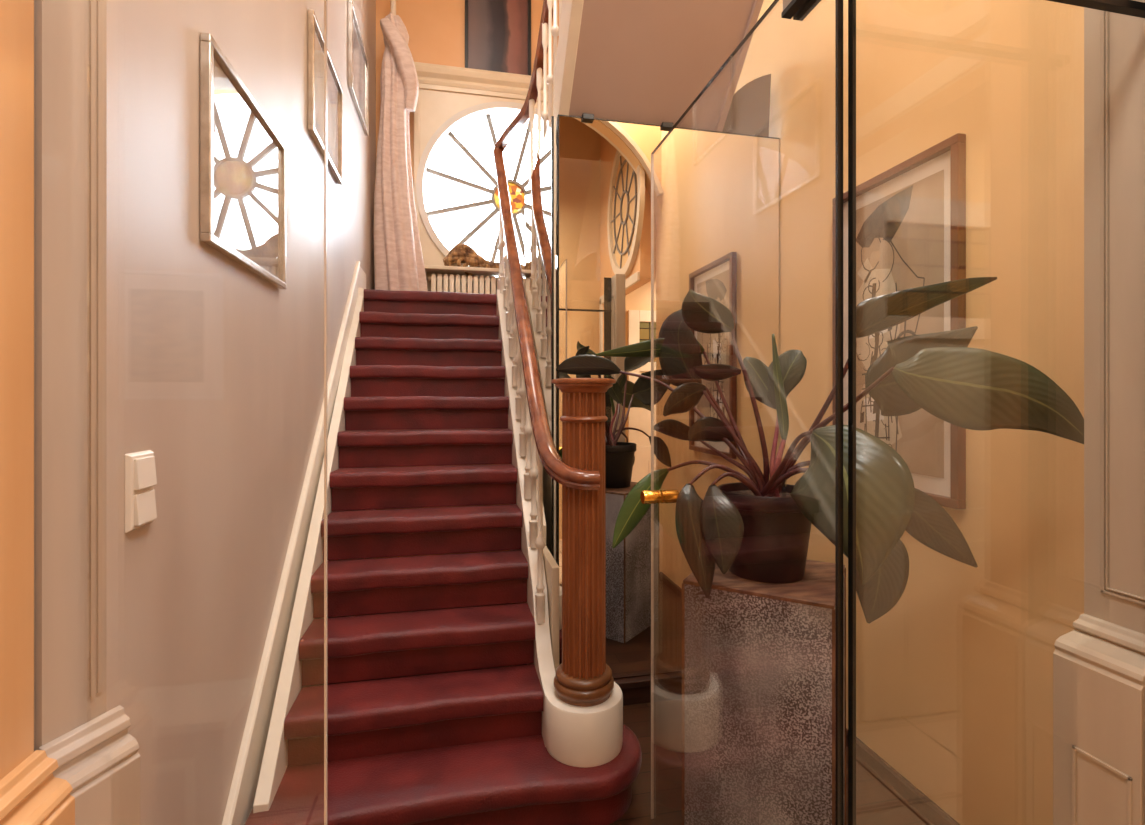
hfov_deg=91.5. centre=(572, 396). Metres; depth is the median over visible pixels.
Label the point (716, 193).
mirror
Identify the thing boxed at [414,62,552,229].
trim
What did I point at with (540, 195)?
mirror
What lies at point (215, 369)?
wall
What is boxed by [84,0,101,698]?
trim
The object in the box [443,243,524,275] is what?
driftwood
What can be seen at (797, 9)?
door
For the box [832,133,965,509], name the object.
framed print
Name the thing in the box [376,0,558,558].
wall
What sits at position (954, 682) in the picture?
wall
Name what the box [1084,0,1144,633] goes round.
wall
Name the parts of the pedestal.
plate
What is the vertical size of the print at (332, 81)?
0.506 m
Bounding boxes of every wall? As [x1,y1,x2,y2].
[0,0,33,779]
[34,0,106,750]
[107,0,375,824]
[324,0,326,824]
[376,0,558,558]
[734,0,1083,824]
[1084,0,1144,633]
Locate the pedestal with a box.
[682,560,845,824]
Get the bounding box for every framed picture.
[200,33,285,288]
[308,9,342,184]
[348,0,368,135]
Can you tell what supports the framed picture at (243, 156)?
attached to the wall at (215, 369)
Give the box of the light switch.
[125,450,156,532]
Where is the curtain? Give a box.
[374,0,427,290]
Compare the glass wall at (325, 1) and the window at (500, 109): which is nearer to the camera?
the glass wall at (325, 1)
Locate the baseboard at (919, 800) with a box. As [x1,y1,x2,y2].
[846,728,959,824]
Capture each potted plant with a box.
[556,290,834,597]
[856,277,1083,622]
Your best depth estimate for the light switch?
1.17 m
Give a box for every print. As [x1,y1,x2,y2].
[213,59,278,278]
[315,32,337,170]
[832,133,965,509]
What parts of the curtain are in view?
cord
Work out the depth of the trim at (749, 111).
2.86 m
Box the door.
[640,0,842,824]
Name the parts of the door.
knob, hinge plate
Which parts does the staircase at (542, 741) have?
skirting, handrail, newel post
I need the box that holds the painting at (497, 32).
[465,0,530,75]
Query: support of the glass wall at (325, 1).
in the wall at (60, 705)
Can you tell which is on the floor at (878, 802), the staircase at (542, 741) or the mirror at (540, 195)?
the staircase at (542, 741)
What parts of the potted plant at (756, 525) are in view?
pot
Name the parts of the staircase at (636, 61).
handrail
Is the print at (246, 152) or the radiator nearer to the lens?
the print at (246, 152)
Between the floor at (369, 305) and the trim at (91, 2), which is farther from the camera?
the floor at (369, 305)
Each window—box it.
[416,101,556,278]
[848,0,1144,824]
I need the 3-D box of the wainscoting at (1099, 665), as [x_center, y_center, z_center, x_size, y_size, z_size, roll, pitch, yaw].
[1.022,0.960,1.060,0.080,1.036,0.148,0,0,-12]
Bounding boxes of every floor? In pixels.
[327,559,933,824]
[364,270,556,332]
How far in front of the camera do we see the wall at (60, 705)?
0.73 m
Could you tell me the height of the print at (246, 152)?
0.506 m
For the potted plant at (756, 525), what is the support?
on the pedestal
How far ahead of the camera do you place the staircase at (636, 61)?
2.57 m
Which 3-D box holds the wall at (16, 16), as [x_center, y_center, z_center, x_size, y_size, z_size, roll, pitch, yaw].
[-0.751,0.078,0.624,0.188,2.800,0.110,0,0,-12]
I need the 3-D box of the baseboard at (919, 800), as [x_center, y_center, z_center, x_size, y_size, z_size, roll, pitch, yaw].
[1.236,1.448,2.044,0.018,0.060,1.690,0,0,-12]
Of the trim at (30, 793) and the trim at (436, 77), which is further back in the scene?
the trim at (436, 77)
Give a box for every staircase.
[222,127,641,824]
[506,0,763,254]
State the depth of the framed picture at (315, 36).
2.81 m
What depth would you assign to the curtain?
4.45 m
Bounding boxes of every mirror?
[525,116,555,560]
[557,113,779,705]
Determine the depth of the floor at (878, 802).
2.13 m
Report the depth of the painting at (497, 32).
4.96 m
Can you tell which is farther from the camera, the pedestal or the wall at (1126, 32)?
the pedestal
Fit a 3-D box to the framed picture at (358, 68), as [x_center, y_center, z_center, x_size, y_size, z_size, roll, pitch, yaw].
[-1.469,-2.227,3.840,0.026,0.550,0.680,0,0,-12]
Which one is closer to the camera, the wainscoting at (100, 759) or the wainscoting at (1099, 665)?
the wainscoting at (100, 759)
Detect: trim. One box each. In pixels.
[0,750,74,824]
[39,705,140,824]
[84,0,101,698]
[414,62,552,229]
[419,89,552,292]
[722,74,770,136]
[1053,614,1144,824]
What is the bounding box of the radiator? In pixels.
[426,273,524,293]

